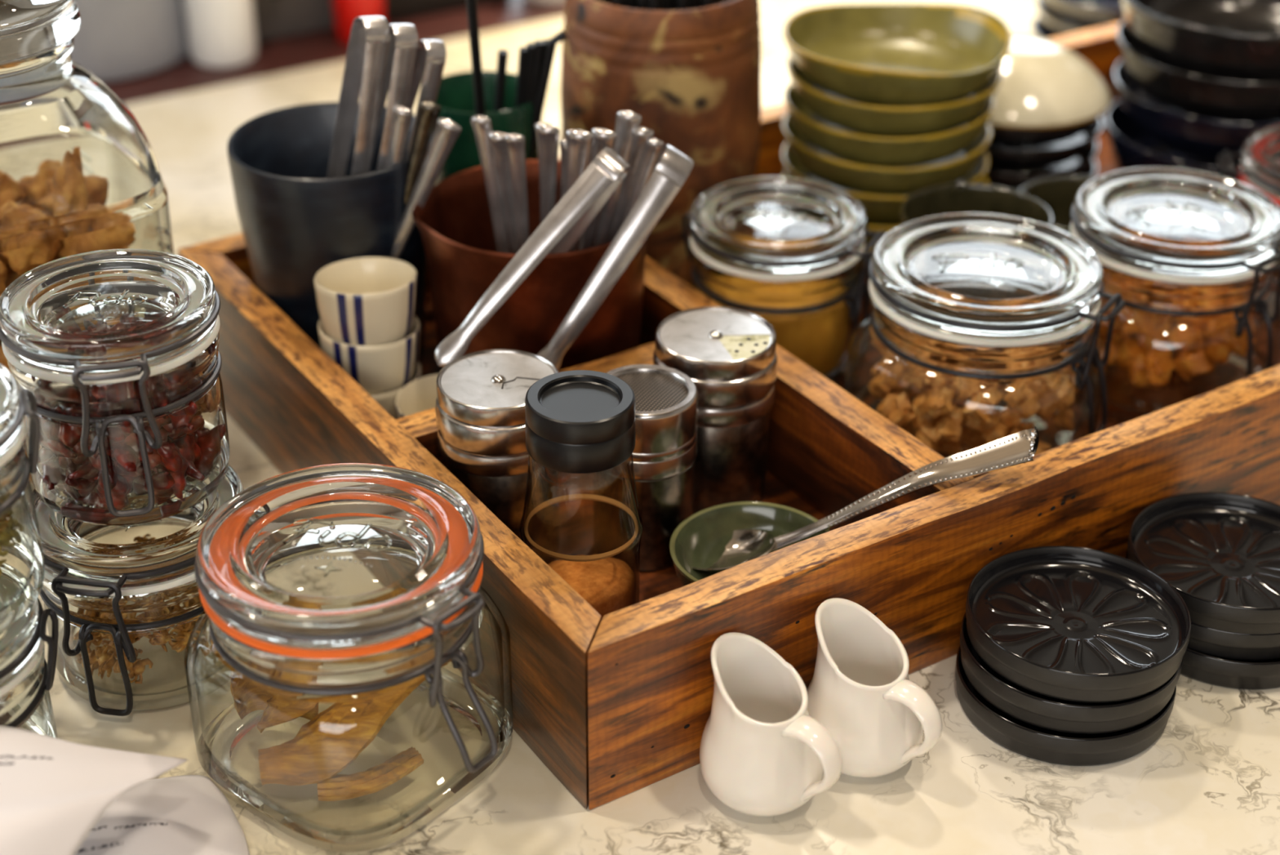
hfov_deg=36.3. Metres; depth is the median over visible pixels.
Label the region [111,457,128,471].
chili
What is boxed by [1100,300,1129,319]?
cube
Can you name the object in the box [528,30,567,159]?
straw
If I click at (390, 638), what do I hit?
jar
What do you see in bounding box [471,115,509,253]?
spoon
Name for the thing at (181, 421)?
chili
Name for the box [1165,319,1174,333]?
cube
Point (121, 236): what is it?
crust
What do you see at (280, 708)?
slice
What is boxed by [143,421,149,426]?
chili
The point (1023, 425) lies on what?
nut piece
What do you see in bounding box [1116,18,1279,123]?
bowl
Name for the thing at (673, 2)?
straw
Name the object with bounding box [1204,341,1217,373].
cube
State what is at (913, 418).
nut piece
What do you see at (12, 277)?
crust
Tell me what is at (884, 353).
nut piece
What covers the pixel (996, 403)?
nut piece
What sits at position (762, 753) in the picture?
milk jug
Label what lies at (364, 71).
serving tongs
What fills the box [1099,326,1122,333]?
cube
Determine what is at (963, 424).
nut piece
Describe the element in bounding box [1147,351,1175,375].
cube
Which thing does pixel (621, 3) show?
straw
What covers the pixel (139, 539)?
bud
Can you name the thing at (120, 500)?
chili
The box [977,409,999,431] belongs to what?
nut piece
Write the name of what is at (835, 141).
bowl
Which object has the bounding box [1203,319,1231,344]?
cube
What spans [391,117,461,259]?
spoon
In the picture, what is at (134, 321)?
chili
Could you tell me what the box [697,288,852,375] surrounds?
powder
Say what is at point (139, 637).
bud
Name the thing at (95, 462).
chili
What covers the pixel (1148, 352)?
cube
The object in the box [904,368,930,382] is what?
nut piece
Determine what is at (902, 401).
nut piece
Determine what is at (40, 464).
chili
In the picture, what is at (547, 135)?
table knife
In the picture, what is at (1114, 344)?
cube
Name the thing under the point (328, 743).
slice
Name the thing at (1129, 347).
cube
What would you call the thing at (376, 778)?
slice
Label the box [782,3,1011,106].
bowl
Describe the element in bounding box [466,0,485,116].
straw
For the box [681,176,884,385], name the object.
jar
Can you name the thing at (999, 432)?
nut piece
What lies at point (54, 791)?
paper
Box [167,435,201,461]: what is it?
chili
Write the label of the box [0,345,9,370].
crust
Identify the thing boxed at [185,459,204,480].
chili
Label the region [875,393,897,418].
nut piece
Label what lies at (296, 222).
utensil cup
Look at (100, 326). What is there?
chili
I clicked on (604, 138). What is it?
fork
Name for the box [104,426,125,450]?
chili
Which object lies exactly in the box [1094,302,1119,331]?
cube
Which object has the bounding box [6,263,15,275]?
crust
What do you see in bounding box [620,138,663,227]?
spoon
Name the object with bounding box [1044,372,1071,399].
nut piece
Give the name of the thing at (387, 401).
tea cup
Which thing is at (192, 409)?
chili
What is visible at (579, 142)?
spoon
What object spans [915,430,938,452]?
nut piece
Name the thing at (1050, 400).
nut piece
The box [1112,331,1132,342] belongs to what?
cube
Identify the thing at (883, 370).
nut piece
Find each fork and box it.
[385,105,413,168]
[487,131,517,253]
[559,139,566,199]
[577,128,617,250]
[608,126,653,241]
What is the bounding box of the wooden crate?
[177,23,1279,809]
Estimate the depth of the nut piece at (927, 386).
0.88 m
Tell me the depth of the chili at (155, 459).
0.72 m
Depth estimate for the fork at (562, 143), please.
0.85 m
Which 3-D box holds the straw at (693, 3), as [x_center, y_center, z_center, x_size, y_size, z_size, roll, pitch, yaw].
[0.023,-0.152,0.984,0.010,0.164,0.006,18,35,28]
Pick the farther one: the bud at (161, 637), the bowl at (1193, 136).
the bowl at (1193, 136)
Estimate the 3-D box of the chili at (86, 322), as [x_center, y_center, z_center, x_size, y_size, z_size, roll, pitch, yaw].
[-0.205,-0.028,0.758,0.013,0.026,0.022,-18,35,-28]
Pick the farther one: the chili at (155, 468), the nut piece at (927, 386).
the nut piece at (927, 386)
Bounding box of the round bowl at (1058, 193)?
[1017,175,1096,235]
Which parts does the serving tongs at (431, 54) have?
arm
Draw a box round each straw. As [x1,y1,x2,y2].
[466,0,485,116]
[493,49,508,111]
[515,46,528,107]
[521,42,536,106]
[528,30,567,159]
[529,40,544,115]
[541,39,548,122]
[597,0,608,4]
[612,0,625,7]
[625,0,637,8]
[637,0,648,9]
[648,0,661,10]
[661,0,671,10]
[670,0,676,10]
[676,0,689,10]
[688,0,697,9]
[697,0,701,8]
[701,0,714,8]
[714,0,720,4]
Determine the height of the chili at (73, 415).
0.016 m
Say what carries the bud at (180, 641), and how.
in the jar at (119, 590)
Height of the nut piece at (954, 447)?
0.009 m
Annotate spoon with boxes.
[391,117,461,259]
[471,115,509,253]
[504,133,528,252]
[564,129,594,252]
[592,110,641,247]
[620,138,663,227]
[692,426,1039,573]
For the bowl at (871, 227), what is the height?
0.027 m
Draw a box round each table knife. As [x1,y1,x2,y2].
[404,101,440,207]
[533,122,559,223]
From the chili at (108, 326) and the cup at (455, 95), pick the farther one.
the cup at (455, 95)
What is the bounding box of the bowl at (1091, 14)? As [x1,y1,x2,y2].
[1042,0,1124,29]
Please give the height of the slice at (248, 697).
0.038 m
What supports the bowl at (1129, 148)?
on the wooden crate
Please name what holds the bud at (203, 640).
in the jar at (119, 590)
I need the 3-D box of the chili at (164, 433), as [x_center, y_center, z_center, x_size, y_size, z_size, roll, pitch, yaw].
[-0.184,-0.001,0.724,0.022,0.020,0.009,-19,36,-30]
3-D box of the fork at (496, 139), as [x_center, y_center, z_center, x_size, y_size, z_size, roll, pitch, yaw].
[-0.058,-0.075,0.885,0.013,0.132,0.024,23,37,33]
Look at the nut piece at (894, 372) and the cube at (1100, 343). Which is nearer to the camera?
the nut piece at (894, 372)
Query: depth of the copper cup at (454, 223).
0.86 m
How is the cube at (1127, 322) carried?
in the jar at (1136, 221)
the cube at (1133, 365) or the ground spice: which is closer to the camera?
the ground spice
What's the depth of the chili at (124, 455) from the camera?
0.71 m
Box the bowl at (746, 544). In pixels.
[692,528,775,573]
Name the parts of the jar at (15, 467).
lid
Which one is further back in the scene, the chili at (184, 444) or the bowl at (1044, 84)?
the bowl at (1044, 84)
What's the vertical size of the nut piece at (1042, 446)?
0.009 m
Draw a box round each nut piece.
[867,378,893,399]
[871,355,891,374]
[871,373,892,393]
[872,339,884,351]
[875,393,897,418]
[878,346,890,355]
[879,364,890,374]
[882,357,909,386]
[887,407,911,427]
[889,386,912,401]
[893,391,913,411]
[896,372,914,388]
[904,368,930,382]
[904,417,921,436]
[906,367,930,390]
[909,365,928,374]
[909,383,926,397]
[910,409,917,427]
[912,392,928,418]
[915,386,932,398]
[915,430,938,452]
[916,412,938,431]
[920,418,944,448]
[925,386,955,417]
[926,373,932,388]
[929,377,953,388]
[930,386,954,417]
[931,373,956,382]
[935,414,961,442]
[938,404,963,422]
[938,416,967,430]
[938,434,963,453]
[948,382,959,396]
[951,380,983,399]
[951,395,966,405]
[960,426,981,449]
[961,401,968,422]
[962,391,995,421]
[964,414,984,430]
[967,428,991,446]
[977,382,994,391]
[977,391,1000,410]
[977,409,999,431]
[982,385,1004,406]
[990,421,1008,441]
[993,384,1006,398]
[995,384,1007,392]
[999,405,1018,432]
[999,407,1023,427]
[1003,382,1026,392]
[1003,382,1031,408]
[1008,421,1035,434]
[1008,426,1020,435]
[1015,393,1040,418]
[1025,382,1048,395]
[1030,380,1042,389]
[1034,440,1050,455]
[1038,393,1057,412]
[1038,394,1047,399]
[1040,373,1065,391]
[1040,399,1057,418]
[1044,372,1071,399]
[1053,385,1075,407]
[1053,404,1064,414]
[1053,406,1074,430]
[1062,357,1086,374]
[1068,371,1075,388]
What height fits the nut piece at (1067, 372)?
0.012 m
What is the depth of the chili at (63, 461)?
0.73 m
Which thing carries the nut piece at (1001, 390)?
in the jar at (1042, 335)
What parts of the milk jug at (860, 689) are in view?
handle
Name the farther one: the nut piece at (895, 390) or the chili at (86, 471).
the nut piece at (895, 390)
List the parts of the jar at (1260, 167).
lid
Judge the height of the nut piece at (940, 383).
0.013 m
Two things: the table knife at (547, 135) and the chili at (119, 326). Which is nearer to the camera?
the chili at (119, 326)
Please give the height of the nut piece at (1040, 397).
0.013 m
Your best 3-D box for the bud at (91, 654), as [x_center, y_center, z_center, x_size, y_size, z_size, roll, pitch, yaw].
[-0.214,0.090,0.763,0.013,0.012,0.014,-19,36,-29]
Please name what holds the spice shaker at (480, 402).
in the wooden crate
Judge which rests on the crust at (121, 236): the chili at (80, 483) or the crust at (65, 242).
the crust at (65, 242)
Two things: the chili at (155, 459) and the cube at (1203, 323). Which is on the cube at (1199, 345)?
the cube at (1203, 323)
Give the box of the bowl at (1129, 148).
[1104,99,1240,181]
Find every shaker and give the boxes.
[435,349,559,563]
[593,364,697,570]
[653,306,777,513]
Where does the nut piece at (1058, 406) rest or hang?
in the jar at (1042, 335)
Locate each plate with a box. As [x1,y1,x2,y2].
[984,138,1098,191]
[985,115,1103,168]
[989,116,1097,146]
[1080,158,1097,177]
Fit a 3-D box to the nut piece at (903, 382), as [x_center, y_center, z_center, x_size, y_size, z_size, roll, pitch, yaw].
[0.119,-0.022,0.880,0.009,0.010,0.012,-26,39,-37]
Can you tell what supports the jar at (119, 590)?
on the countertop
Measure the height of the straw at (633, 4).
0.163 m
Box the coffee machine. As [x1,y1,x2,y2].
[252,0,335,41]
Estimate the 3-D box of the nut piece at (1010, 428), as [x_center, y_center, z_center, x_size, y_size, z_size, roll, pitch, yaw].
[0.163,-0.003,0.869,0.013,0.012,0.012,14,33,22]
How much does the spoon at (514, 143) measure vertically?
0.132 m
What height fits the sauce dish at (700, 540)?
0.026 m
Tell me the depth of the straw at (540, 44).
0.92 m
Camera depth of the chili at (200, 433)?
0.76 m
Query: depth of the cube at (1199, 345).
0.92 m
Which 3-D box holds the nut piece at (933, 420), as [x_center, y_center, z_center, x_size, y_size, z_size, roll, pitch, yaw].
[0.127,-0.006,0.868,0.011,0.016,0.014,-6,31,-11]
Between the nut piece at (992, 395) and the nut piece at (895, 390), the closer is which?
the nut piece at (992, 395)
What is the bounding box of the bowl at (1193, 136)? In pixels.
[1113,58,1279,164]
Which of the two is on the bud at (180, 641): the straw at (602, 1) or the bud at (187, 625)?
the bud at (187, 625)
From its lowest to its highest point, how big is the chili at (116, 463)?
0.009 m
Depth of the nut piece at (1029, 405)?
0.85 m
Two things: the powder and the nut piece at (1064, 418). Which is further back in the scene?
the powder
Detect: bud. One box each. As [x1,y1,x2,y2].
[73,631,102,648]
[75,646,102,675]
[90,644,117,678]
[100,632,111,637]
[101,634,123,653]
[112,647,137,678]
[120,648,153,683]
[128,631,149,643]
[133,533,155,542]
[133,631,151,643]
[145,627,176,652]
[168,624,202,652]
[174,615,203,631]
[183,620,199,631]
[191,614,206,631]
[195,628,212,655]
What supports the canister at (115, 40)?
on the countertop
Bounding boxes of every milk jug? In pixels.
[699,631,842,816]
[806,597,942,777]
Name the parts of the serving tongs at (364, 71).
arm, arm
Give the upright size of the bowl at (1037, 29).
0.025 m
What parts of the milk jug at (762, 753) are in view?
handle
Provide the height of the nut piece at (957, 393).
0.010 m
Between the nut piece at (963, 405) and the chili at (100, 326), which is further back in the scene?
the nut piece at (963, 405)
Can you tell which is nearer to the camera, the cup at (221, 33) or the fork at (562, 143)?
the fork at (562, 143)
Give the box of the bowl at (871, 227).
[782,169,989,248]
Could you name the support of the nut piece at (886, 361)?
on the nut piece
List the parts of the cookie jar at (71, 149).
lid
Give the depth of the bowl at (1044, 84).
1.07 m
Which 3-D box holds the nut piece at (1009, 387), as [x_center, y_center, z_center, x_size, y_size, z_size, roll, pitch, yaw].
[0.168,-0.017,0.864,0.012,0.011,0.011,-16,35,-26]
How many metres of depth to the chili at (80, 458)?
0.72 m
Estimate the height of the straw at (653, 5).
0.156 m
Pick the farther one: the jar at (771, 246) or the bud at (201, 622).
the jar at (771, 246)
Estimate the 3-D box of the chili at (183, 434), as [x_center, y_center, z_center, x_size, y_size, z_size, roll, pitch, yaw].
[-0.174,0.001,0.741,0.011,0.022,0.020,-10,32,-18]
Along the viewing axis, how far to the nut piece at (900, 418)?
0.87 m
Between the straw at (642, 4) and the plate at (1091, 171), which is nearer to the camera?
the straw at (642, 4)
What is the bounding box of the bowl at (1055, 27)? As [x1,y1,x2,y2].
[1035,0,1093,38]
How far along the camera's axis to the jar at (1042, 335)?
0.84 m
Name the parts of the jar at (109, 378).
lid, lever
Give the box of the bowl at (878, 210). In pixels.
[781,142,989,224]
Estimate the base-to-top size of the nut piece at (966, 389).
0.011 m
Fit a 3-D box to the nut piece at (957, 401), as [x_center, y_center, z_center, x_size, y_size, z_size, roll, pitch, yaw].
[0.140,-0.014,0.868,0.011,0.009,0.010,-15,34,-24]
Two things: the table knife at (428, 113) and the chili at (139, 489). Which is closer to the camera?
the chili at (139, 489)
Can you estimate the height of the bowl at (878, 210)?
0.028 m
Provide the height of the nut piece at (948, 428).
0.011 m
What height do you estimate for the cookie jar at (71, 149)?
0.238 m
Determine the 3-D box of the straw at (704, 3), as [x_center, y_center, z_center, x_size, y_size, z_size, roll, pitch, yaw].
[0.030,-0.147,0.974,0.006,0.165,0.012,-27,40,-38]
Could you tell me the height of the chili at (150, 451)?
0.011 m
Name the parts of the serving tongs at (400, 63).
arm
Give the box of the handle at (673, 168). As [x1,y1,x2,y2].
[537,143,693,369]
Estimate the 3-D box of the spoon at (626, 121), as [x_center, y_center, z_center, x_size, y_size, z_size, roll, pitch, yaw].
[-0.019,-0.075,0.874,0.040,0.145,0.006,9,32,14]
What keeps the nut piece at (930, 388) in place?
in the jar at (1042, 335)
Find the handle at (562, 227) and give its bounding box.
[435,146,630,366]
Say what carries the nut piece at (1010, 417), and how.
in the jar at (1042, 335)
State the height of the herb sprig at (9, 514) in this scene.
0.011 m
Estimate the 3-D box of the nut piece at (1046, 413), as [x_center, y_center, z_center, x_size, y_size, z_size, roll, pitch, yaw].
[0.179,-0.009,0.866,0.010,0.012,0.012,21,36,31]
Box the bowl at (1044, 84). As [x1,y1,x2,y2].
[988,33,1111,128]
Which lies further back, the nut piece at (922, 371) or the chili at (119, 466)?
the nut piece at (922, 371)
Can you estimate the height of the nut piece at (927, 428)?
0.014 m
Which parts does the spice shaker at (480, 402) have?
lid, dial plate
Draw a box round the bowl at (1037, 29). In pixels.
[1031,14,1053,39]
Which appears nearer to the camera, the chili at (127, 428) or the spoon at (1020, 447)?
the chili at (127, 428)
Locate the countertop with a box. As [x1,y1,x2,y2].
[0,0,1279,854]
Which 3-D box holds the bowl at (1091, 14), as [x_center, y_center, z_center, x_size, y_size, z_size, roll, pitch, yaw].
[0.322,-0.287,1.311,0.117,0.025,0.115,5,31,7]
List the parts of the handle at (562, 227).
arm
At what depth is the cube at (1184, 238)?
0.95 m
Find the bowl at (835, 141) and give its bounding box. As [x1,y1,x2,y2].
[783,81,995,166]
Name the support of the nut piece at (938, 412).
on the nut piece at (942, 401)
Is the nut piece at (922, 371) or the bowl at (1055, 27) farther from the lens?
the bowl at (1055, 27)
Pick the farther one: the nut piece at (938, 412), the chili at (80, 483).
the nut piece at (938, 412)
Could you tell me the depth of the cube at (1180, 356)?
0.91 m
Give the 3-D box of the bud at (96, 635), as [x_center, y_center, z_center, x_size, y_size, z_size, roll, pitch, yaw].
[-0.213,0.081,0.757,0.012,0.010,0.008,-24,39,-35]
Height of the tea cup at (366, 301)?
0.035 m
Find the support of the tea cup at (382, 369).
on the tea cup at (387, 401)
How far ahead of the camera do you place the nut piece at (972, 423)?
0.85 m
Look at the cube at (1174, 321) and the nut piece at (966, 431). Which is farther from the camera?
the cube at (1174, 321)
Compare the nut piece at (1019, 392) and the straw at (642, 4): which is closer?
the nut piece at (1019, 392)
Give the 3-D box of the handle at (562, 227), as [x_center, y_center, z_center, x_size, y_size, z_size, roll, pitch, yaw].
[-0.053,-0.076,0.839,0.093,0.089,0.049,-15,34,-24]
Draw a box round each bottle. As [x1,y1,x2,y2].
[520,369,643,605]
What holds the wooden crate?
on the countertop
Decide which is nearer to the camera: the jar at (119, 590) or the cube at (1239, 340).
the jar at (119, 590)
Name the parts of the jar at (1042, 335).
lid, lever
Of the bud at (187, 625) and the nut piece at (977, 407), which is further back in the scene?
the nut piece at (977, 407)
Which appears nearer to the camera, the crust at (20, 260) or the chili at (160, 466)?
the chili at (160, 466)
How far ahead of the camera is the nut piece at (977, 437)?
0.86 m
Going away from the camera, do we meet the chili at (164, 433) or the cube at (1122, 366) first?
the chili at (164, 433)
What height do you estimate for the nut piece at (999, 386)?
0.015 m
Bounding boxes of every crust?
[0,225,62,274]
[0,258,54,295]
[0,259,8,294]
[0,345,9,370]
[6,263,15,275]
[25,419,29,432]
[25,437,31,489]
[53,252,61,259]
[57,218,84,253]
[58,211,136,257]
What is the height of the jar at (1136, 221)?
0.090 m
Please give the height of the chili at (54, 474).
0.010 m
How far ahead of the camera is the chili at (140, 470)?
0.74 m
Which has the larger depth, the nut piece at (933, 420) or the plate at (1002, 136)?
the plate at (1002, 136)
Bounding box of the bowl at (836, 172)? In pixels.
[782,111,991,195]
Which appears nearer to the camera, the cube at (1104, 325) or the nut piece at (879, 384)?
the nut piece at (879, 384)
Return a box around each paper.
[0,725,188,854]
[74,774,249,854]
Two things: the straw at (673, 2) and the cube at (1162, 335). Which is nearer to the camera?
the cube at (1162, 335)
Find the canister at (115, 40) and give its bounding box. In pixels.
[71,0,190,83]
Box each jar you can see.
[0,0,173,524]
[0,248,230,525]
[0,363,44,631]
[0,562,58,737]
[22,457,244,715]
[183,462,512,851]
[560,0,761,289]
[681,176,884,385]
[844,213,1124,442]
[1070,167,1279,422]
[1217,125,1279,319]
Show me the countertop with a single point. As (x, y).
(1209, 784)
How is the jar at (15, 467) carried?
on the jar at (25, 674)
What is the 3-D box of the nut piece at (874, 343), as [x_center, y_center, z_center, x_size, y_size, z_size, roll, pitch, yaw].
[0.111,-0.040,0.875,0.011,0.015,0.016,-4,31,-7]
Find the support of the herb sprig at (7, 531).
in the jar at (15, 467)
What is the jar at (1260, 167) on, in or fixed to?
in the wooden crate
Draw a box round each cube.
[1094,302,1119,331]
[1096,332,1103,350]
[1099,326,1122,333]
[1099,337,1119,364]
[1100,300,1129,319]
[1100,332,1129,344]
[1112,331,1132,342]
[1116,334,1141,364]
[1116,342,1127,369]
[1117,311,1142,334]
[1126,352,1143,386]
[1133,312,1166,335]
[1134,366,1171,388]
[1135,323,1169,348]
[1140,344,1171,366]
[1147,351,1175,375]
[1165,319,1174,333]
[1167,321,1199,351]
[1169,319,1186,324]
[1172,349,1193,380]
[1181,350,1212,377]
[1182,237,1198,240]
[1188,320,1208,327]
[1189,324,1209,353]
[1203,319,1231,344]
[1204,340,1231,363]
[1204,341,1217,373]
[1212,313,1253,339]
[1226,337,1255,355]
[1238,337,1245,342]
[1248,313,1254,330]
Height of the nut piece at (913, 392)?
0.012 m
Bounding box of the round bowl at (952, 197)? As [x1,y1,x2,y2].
[899,182,1053,299]
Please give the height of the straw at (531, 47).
0.140 m
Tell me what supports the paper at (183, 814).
on the countertop
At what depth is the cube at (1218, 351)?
0.92 m
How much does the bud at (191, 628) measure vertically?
0.013 m
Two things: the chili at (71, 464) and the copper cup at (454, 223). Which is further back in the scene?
the copper cup at (454, 223)
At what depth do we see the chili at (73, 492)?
0.73 m
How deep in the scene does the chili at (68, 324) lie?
0.74 m
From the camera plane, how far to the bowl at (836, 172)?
1.01 m
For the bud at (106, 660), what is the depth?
0.75 m
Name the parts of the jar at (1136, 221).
lid, lever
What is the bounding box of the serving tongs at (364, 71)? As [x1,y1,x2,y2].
[326,15,389,178]
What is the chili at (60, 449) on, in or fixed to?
in the jar at (109, 378)
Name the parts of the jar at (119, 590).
lever, lid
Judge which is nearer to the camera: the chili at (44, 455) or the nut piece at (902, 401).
the chili at (44, 455)
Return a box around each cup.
[183,0,257,68]
[226,102,433,364]
[313,257,417,346]
[317,315,420,395]
[332,0,384,44]
[370,360,421,419]
[395,373,438,418]
[411,160,646,371]
[433,71,537,186]
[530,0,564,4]
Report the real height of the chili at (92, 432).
0.014 m
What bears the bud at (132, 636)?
on the bud at (129, 664)
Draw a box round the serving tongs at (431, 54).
[404,39,446,160]
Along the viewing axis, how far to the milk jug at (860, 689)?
0.71 m
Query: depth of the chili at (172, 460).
0.72 m
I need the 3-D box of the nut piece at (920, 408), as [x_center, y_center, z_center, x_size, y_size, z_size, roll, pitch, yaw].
[0.124,-0.010,0.856,0.009,0.009,0.011,4,31,7]
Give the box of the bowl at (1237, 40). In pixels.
[1120,0,1279,82]
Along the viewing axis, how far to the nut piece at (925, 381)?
0.88 m
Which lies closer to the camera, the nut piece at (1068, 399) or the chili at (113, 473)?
the chili at (113, 473)
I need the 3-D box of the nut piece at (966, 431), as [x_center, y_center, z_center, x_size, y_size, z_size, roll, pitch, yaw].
[0.148,0.005,0.868,0.015,0.012,0.010,23,37,33]
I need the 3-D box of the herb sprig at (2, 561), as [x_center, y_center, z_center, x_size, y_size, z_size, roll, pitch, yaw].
[-0.227,0.050,0.675,0.015,0.013,0.012,-10,32,-17]
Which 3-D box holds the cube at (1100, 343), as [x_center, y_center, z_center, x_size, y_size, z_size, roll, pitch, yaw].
[0.222,-0.041,0.947,0.016,0.016,0.014,2,31,2]
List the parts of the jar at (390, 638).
lid, lever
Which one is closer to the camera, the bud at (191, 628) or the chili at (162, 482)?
the chili at (162, 482)
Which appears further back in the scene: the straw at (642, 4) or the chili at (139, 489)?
the straw at (642, 4)
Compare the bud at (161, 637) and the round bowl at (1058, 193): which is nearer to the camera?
the bud at (161, 637)
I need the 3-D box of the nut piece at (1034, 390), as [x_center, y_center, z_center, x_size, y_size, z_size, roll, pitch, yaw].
[0.176,-0.017,0.862,0.014,0.012,0.011,10,32,15]
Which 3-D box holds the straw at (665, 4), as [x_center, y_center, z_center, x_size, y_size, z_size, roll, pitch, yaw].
[0.011,-0.153,0.981,0.006,0.168,0.008,0,31,0]
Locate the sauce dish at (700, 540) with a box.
[669,501,830,586]
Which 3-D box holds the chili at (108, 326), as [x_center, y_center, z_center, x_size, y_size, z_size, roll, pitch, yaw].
[-0.211,-0.031,0.751,0.030,0.014,0.010,-12,33,-20]
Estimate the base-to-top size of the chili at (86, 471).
0.012 m
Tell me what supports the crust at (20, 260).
on the crust at (12, 277)
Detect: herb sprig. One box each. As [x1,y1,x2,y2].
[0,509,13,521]
[0,518,24,555]
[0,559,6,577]
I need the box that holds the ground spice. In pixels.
[547,553,634,619]
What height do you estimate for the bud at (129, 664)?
0.011 m
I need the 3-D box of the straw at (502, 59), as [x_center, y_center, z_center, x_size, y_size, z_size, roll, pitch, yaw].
[-0.072,-0.121,0.956,0.025,0.138,0.005,27,39,37]
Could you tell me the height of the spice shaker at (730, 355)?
0.078 m
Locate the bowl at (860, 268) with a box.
[858,248,873,270]
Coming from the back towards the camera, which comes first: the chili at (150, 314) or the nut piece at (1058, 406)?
the nut piece at (1058, 406)
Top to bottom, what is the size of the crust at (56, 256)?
0.030 m
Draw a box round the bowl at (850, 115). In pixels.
[786,54,1002,137]
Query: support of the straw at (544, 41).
in the cup at (455, 95)
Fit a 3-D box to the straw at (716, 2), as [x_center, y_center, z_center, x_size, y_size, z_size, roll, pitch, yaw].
[0.034,-0.155,0.986,0.011,0.167,0.006,7,31,11]
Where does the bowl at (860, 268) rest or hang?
in the wooden crate
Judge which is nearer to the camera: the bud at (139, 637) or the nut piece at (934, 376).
the bud at (139, 637)
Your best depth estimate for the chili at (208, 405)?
0.74 m
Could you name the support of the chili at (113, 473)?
in the jar at (109, 378)
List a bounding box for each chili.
[38,447,54,462]
[38,462,43,469]
[39,417,91,447]
[40,426,76,458]
[42,456,66,489]
[44,455,81,498]
[54,306,81,331]
[58,456,94,482]
[61,453,113,483]
[62,475,134,497]
[65,467,90,489]
[65,474,128,512]
[67,457,77,469]
[69,439,88,465]
[69,460,138,479]
[70,413,82,416]
[80,437,145,477]
[81,324,111,332]
[83,319,96,329]
[87,325,97,332]
[87,426,96,445]
[88,438,99,457]
[94,463,117,493]
[96,315,107,331]
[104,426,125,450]
[104,432,164,468]
[106,453,114,458]
[108,322,130,330]
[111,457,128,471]
[112,441,137,471]
[113,458,142,466]
[117,420,133,433]
[120,313,142,325]
[129,316,145,327]
[132,481,147,494]
[133,475,145,484]
[135,425,155,454]
[137,462,173,504]
[142,307,165,323]
[142,462,158,473]
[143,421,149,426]
[143,433,195,479]
[149,395,204,430]
[151,462,194,474]
[151,471,174,497]
[155,440,182,471]
[156,463,167,471]
[160,426,171,441]
[162,414,204,437]
[164,441,188,498]
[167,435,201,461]
[168,400,196,430]
[171,400,197,416]
[172,426,186,438]
[185,423,226,481]
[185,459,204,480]
[195,395,204,404]
[195,410,204,430]
[195,427,209,443]
[197,389,215,413]
[198,388,221,414]
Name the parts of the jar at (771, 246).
lid, lever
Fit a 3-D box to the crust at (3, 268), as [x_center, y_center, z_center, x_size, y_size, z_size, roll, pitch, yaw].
[-0.279,-0.065,0.810,0.032,0.028,0.031,15,34,23]
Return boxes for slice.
[230,670,271,719]
[257,663,447,785]
[257,690,319,733]
[317,746,423,800]
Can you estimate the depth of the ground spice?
0.76 m
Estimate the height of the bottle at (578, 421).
0.100 m
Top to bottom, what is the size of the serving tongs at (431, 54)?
0.156 m
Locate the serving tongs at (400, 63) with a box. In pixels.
[371,22,417,171]
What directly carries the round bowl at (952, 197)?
in the wooden crate
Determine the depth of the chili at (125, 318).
0.75 m
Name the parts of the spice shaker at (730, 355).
dial plate, lid, sieve plate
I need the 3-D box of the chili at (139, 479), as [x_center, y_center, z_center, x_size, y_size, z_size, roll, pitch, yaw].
[-0.187,0.016,0.740,0.024,0.016,0.009,18,35,27]
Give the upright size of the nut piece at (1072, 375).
0.014 m
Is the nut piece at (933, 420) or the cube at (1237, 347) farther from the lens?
the cube at (1237, 347)
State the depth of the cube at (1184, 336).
0.92 m
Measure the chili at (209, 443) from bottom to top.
0.022 m
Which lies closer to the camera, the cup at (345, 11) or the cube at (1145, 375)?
the cube at (1145, 375)
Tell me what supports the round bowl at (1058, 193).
in the wooden crate
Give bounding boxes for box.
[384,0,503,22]

